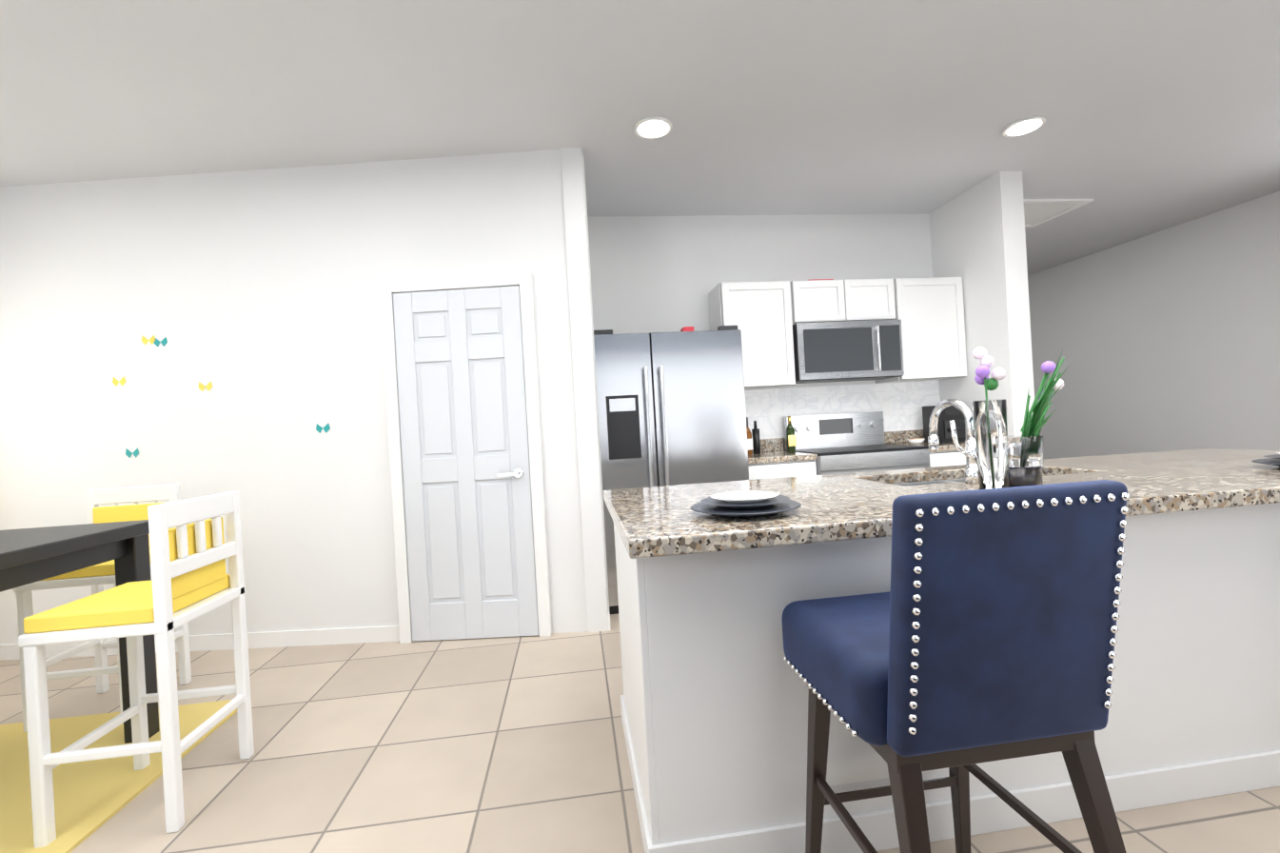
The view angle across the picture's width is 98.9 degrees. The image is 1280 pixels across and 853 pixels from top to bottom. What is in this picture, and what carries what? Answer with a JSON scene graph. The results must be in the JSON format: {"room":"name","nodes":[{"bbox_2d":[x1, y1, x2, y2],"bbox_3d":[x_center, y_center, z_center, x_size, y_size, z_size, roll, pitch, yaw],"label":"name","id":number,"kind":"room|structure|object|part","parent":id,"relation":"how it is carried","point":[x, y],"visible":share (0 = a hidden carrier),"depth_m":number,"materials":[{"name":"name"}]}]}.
{"room":"dining room","nodes":[
{"label":"dining room","id":0,"kind":"room"},
{"bbox_2d":[0,147,610,644],"bbox_3d":[-2.269,-0.105,3.299,4.022,2.820,0.120,-3,0,1],"label":"wall","id":1,"kind":"structure","parent":0,"point":[253,296],"depth_m":3.24,"materials":[{"name":"white paint"}]},
{"bbox_2d":[0,625,399,660],"bbox_3d":[-2.793,1.292,3.248,2.782,0.090,0.012,-3,0,1],"label":"baseboard","id":2,"kind":"structure","parent":1,"relation":"attached to","point":[306,637],"depth_m":3.23,"materials":[{"name":"white wood"}]},
{"bbox_2d":[112,334,330,457],"bbox_3d":[-2.487,-0.205,3.241,1.280,0.723,0.187,-3,0,-7],"label":"stickers","id":3,"kind":"object","parent":1,"relation":"attached to","point":[202,386],"visible":1,"depth_m":3.25,"materials":[{"name":"yellow and teal vinyl"},{"name":"paper"}]},
{"bbox_2d":[379,272,551,643],"bbox_3d":[-1.012,0.186,3.187,0.878,2.100,0.046,-3,0,1],"label":"door frame","id":4,"kind":"structure","parent":1,"relation":"attached to","point":[389,288],"depth_m":3.17,"materials":[{"name":"white wood"}]},
{"bbox_2d":[393,285,539,641],"bbox_3d":[-1.007,0.218,3.167,0.737,2.025,0.191,-3,0,-7],"label":"pantry door","id":5,"kind":"structure","parent":1,"relation":"in","point":[465,462],"depth_m":3.17,"materials":[{"name":"white wood"}]},
{"bbox_2d":[560,147,607,631],"bbox_3d":[-0.386,-0.211,3.704,0.120,2.820,1.039,-3,0,-7],"label":"wall","id":6,"kind":"structure","parent":0,"point":[583,387],"depth_m":3.19,"materials":[{"name":"white paint"}]},
{"bbox_2d":[608,610,610,630],"bbox_3d":[-0.201,1.146,3.367,0.012,0.090,0.340,-3,0,-7],"label":"baseboard","id":7,"kind":"structure","parent":6,"relation":"attached to","point":[608,620],"depth_m":3.20,"materials":[{"name":"white wood"}]},
{"bbox_2d":[0,613,1279,852],"bbox_3d":[-0.058,1.232,4.553,11.100,0.100,10.500,-3,0,-7],"label":"floor","id":8,"kind":"structure","parent":0,"point":[495,745],"depth_m":1.99,"materials":[{"name":"beige tile"}]},
{"bbox_2d":[12,483,191,731],"bbox_3d":[-2.511,0.811,2.583,0.420,1.020,0.410,-3,0,-7],"label":"dining chair","id":9,"kind":"object","parent":8,"relation":"on","point":[96,577],"visible":0.29,"depth_m":2.72,"materials":[{"name":"white wood"}]},
{"bbox_2d":[0,699,236,852],"bbox_3d":[-2.391,1.311,1.643,1.350,0.012,1.700,-3,0,-7],"label":"area rug","id":10,"kind":"object","parent":8,"relation":"on","point":[90,797],"visible":0.5,"depth_m":1.99,"materials":[{"name":"yellow fabric"}]},
{"bbox_2d":[0,519,159,743],"bbox_3d":[-2.403,0.867,1.745,0.900,0.900,1.100,-3,0,-7],"label":"dining table","id":11,"kind":"object","parent":10,"relation":"on","point":[30,555],"visible":0.56,"depth_m":2.11,"materials":[{"name":"black wood"}]},
{"bbox_2d":[17,491,254,847],"bbox_3d":[-1.694,0.767,1.884,0.410,1.020,0.420,-3,0,-7],"label":"dining chair","id":12,"kind":"object","parent":8,"relation":"on","point":[191,579],"visible":0.96,"depth_m":1.73,"materials":[{"name":"white wood"}]},
{"bbox_2d":[593,325,748,613],"bbox_3d":[0.179,0.233,3.847,0.967,1.870,0.845,-3,0,-7],"label":"fridge","id":13,"kind":"object","parent":8,"relation":"on","point":[671,407],"visible":0.6,"depth_m":3.49,"materials":[{"name":"grey metal"}]},
{"bbox_2d":[748,455,817,479],"bbox_3d":[0.947,0.685,4.072,0.544,0.880,0.623,-3,0,-7],"label":"base cabinet","id":14,"kind":"object","parent":8,"relation":"on","point":[760,468],"depth_m":3.77,"materials":[{"name":"white wood"}]},
{"bbox_2d":[748,448,817,463],"bbox_3d":[0.922,0.226,4.069,0.544,0.040,0.627,-3,0,-7],"label":"countertop","id":15,"kind":"structure","parent":14,"relation":"on","point":[782,455],"depth_m":3.78,"materials":[{"name":"beige stone"}]},
{"bbox_2d":[746,416,758,454],"bbox_3d":[0.765,0.074,4.041,0.157,0.280,0.083,-3,0,-37],"label":"bottle","id":16,"kind":"object","parent":15,"relation":"on","point":[754,444],"depth_m":4.06,"materials":[{"name":"brown glass"}]},
{"bbox_2d":[756,427,760,453],"bbox_3d":[0.877,0.082,4.141,0.054,0.250,0.054,-3,0,-22],"label":"bottle","id":17,"kind":"object","parent":15,"relation":"on","point":[758,429],"depth_m":4.12,"materials":[{"name":"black glass"}]},
{"bbox_2d":[785,415,796,452],"bbox_3d":[1.118,0.059,4.070,0.066,0.270,0.066,-3,0,-7],"label":"bottle","id":18,"kind":"object","parent":15,"relation":"on","point":[791,439],"depth_m":4.04,"materials":[{"name":"green glass"}]},
{"bbox_2d":[783,411,930,474],"bbox_3d":[1.623,0.482,4.093,0.810,1.170,0.689,-3,0,-7],"label":"range","id":19,"kind":"object","parent":8,"relation":"on","point":[844,443],"visible":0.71,"depth_m":4.32,"materials":[{"name":"silver metal"}]},
{"bbox_2d":[613,474,1279,852],"bbox_3d":[1.389,0.664,1.994,2.904,0.880,0.833,-3,0,-7],"label":"kitchen island","id":20,"kind":"object","parent":8,"relation":"on","point":[714,701],"depth_m":1.51,"materials":[{"name":"white"}]},
{"bbox_2d":[603,448,1279,562],"bbox_3d":[1.366,0.207,1.974,2.940,0.045,1.060,-3,0,-7],"label":"island countertop","id":21,"kind":"structure","parent":20,"relation":"on","point":[651,521],"depth_m":1.64,"materials":[{"name":"beige stone"}]},
{"bbox_2d":[690,491,801,517],"bbox_3d":[0.298,0.220,1.560,0.310,0.048,0.310,-3,0,-7],"label":"plate setting","id":22,"kind":"object","parent":21,"relation":"on","point":[744,503],"visible":1,"depth_m":1.50,"materials":[{"name":"grey ceramic"}]},
{"bbox_2d":[927,398,978,483],"bbox_3d":[1.219,0.042,2.010,0.321,0.298,0.251,-3,0,-7],"label":"faucet","id":23,"kind":"object","parent":21,"relation":"on","point":[971,468],"visible":0.79,"depth_m":1.90,"materials":[{"name":"silver metal"}]},
{"bbox_2d":[972,346,1009,489],"bbox_3d":[1.093,-0.026,1.710,0.090,0.450,0.089,-3,0,-7],"label":"glass vase","id":24,"kind":"object","parent":21,"relation":"on","point":[991,426],"visible":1,"depth_m":1.68,"materials":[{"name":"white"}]},
{"bbox_2d":[1007,352,1066,487],"bbox_3d":[1.260,-0.023,1.733,0.187,0.424,0.224,-3,0,-7],"label":"flower vase","id":25,"kind":"object","parent":21,"relation":"on","point":[1025,450],"visible":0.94,"depth_m":1.73,"materials":[{"name":"clear glass"}]},
{"bbox_2d":[1250,452,1279,467],"bbox_3d":[2.240,0.110,1.801,0.310,0.048,0.310,-3,0,-7],"label":"plate setting","id":26,"kind":"object","parent":21,"relation":"on","point":[1273,460],"visible":1,"depth_m":1.87,"materials":[{"name":"grey"}]},
{"bbox_2d":[928,448,965,467],"bbox_3d":[2.312,0.609,4.242,0.564,0.880,0.623,-3,0,-7],"label":"base cabinet","id":27,"kind":"object","parent":8,"relation":"on","point":[941,457],"depth_m":3.92,"materials":[{"name":"white wood"}]},
{"bbox_2d":[902,440,964,448],"bbox_3d":[2.287,0.149,4.239,0.564,0.040,0.627,-3,0,-7],"label":"countertop","id":28,"kind":"structure","parent":27,"relation":"on","point":[961,443],"depth_m":4.07,"materials":[{"name":"beige stone"}]},
{"bbox_2d":[906,437,925,444],"bbox_3d":[2.147,0.115,4.258,0.130,0.042,0.130,-3,0,-7],"label":"bowl","id":29,"kind":"object","parent":28,"relation":"on","point":[915,441],"visible":1,"depth_m":4.22,"materials":[{"name":"white ceramic"}]},
{"bbox_2d":[922,405,965,442],"bbox_3d":[2.397,-0.023,4.290,0.200,0.290,0.280,-3,0,-7],"label":"air fryer","id":30,"kind":"object","parent":28,"relation":"on","point":[947,414],"visible":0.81,"depth_m":4.21,"materials":[{"name":"black plastic"}]},
{"bbox_2d":[781,479,1129,852],"bbox_3d":[0.643,0.626,1.165,0.517,1.040,0.581,-3,0,-7],"label":"stool","id":31,"kind":"object","parent":8,"relation":"on","point":[985,629],"visible":1,"depth_m":0.96,"materials":[{"name":"blue fabric"}]},
{"bbox_3d":[0.627,0.510,1.236,0.500,0.165,0.420,-3,0,-7],"label":"seat","id":32,"kind":"part","parent":31,"relation":"part of","materials":[{"name":"blue fabric"}]},
{"bbox_2d":[0,0,1279,275],"bbox_3d":[-0.221,-1.684,4.549,11.100,0.100,10.500,-3,0,-7],"label":"ceiling","id":33,"kind":"structure","parent":0,"point":[1161,114],"depth_m":2.73,"materials":[{"name":"white paint"}]},
{"bbox_2d":[634,116,672,138],"bbox_3d":[0.073,-1.641,3.013,0.210,0.014,0.210,-3,0,-7],"label":"recessed light","id":34,"kind":"object","parent":33,"relation":"in","point":[653,127],"visible":0.98,"depth_m":3.00,"materials":[{"name":"white plastic"}]},
{"bbox_2d":[1002,115,1045,137],"bbox_3d":[2.260,-1.764,3.225,0.210,0.014,0.210,-3,0,-7],"label":"recessed light","id":35,"kind":"object","parent":33,"relation":"in","point":[1024,126],"visible":0.94,"depth_m":3.21,"materials":[{"name":"white plastic"}]},
{"bbox_2d":[1024,198,1093,227],"bbox_3d":[3.260,-1.819,4.699,0.790,0.020,0.600,-3,0,-7],"label":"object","id":36,"kind":"structure","parent":33,"relation":"attached to","point":[1038,211],"depth_m":4.59,"materials":[{"name":"white"}]},
{"bbox_2d":[587,213,932,438],"bbox_3d":[0.989,-0.289,4.460,3.040,2.820,0.120,-3,0,-7],"label":"wall","id":37,"kind":"structure","parent":0,"point":[649,274],"depth_m":4.36,"materials":[{"name":"white paint"}]},
{"bbox_2d":[708,280,795,391],"bbox_3d":[0.854,-0.682,4.204,0.544,0.780,0.353,-3,0,-7],"label":"upper cabinet","id":38,"kind":"object","parent":37,"relation":"attached to","point":[761,310],"depth_m":4.05,"materials":[{"name":"white wood"}]},
{"bbox_2d":[795,278,837,311],"bbox_3d":[1.342,-0.952,4.266,0.462,0.355,0.353,-3,0,-7],"label":"upper cabinet","id":39,"kind":"object","parent":37,"relation":"attached to","point":[815,294],"depth_m":4.09,"materials":[{"name":"white wood"}]},
{"bbox_2d":[760,429,924,452],"bbox_3d":[1.568,0.119,4.456,1.932,0.100,0.020,-3,0,-7],"label":"backsplash","id":40,"kind":"structure","parent":37,"relation":"attached to","point":[893,436],"depth_m":4.50,"materials":[{"name":"beige stone"}]},
{"bbox_2d":[791,307,909,383],"bbox_3d":[1.544,-0.603,4.241,0.812,0.485,0.448,-3,0,-7],"label":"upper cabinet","id":41,"kind":"object","parent":37,"relation":"attached to","point":[901,342],"depth_m":4.07,"materials":[{"name":"white"}]},
{"bbox_2d":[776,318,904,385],"bbox_3d":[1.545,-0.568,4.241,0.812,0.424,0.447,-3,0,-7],"label":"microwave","id":42,"kind":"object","parent":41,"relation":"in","point":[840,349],"depth_m":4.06,"materials":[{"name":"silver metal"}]},
{"bbox_2d":[837,277,894,307],"bbox_3d":[1.694,-0.957,4.310,0.462,0.325,0.353,-3,0,-7],"label":"upper cabinet","id":43,"kind":"object","parent":37,"relation":"attached to","point":[852,292],"depth_m":4.14,"materials":[{"name":"white wood"}]},
{"bbox_2d":[871,276,966,387],"bbox_3d":[2.219,-0.759,4.374,0.564,0.780,0.353,-3,0,-7],"label":"upper cabinet","id":44,"kind":"object","parent":37,"relation":"attached to","point":[935,308],"depth_m":4.21,"materials":[{"name":"white wood"}]},
{"bbox_2d":[929,171,1034,439],"bbox_3d":[2.478,-0.374,5.481,0.172,2.820,3.300,-3,0,-7],"label":"wall pillar","id":45,"kind":"structure","parent":0,"point":[977,239],"depth_m":3.95,"materials":[{"name":"white paint"}]},
{"bbox_2d":[1027,190,1279,458],"bbox_3d":[5.324,-0.533,5.195,0.120,2.820,10.410,-3,0,-7],"label":"wall","id":46,"kind":"structure","parent":0,"point":[1167,339],"depth_m":5.40,"materials":[{"name":"white paint"}]}
]}

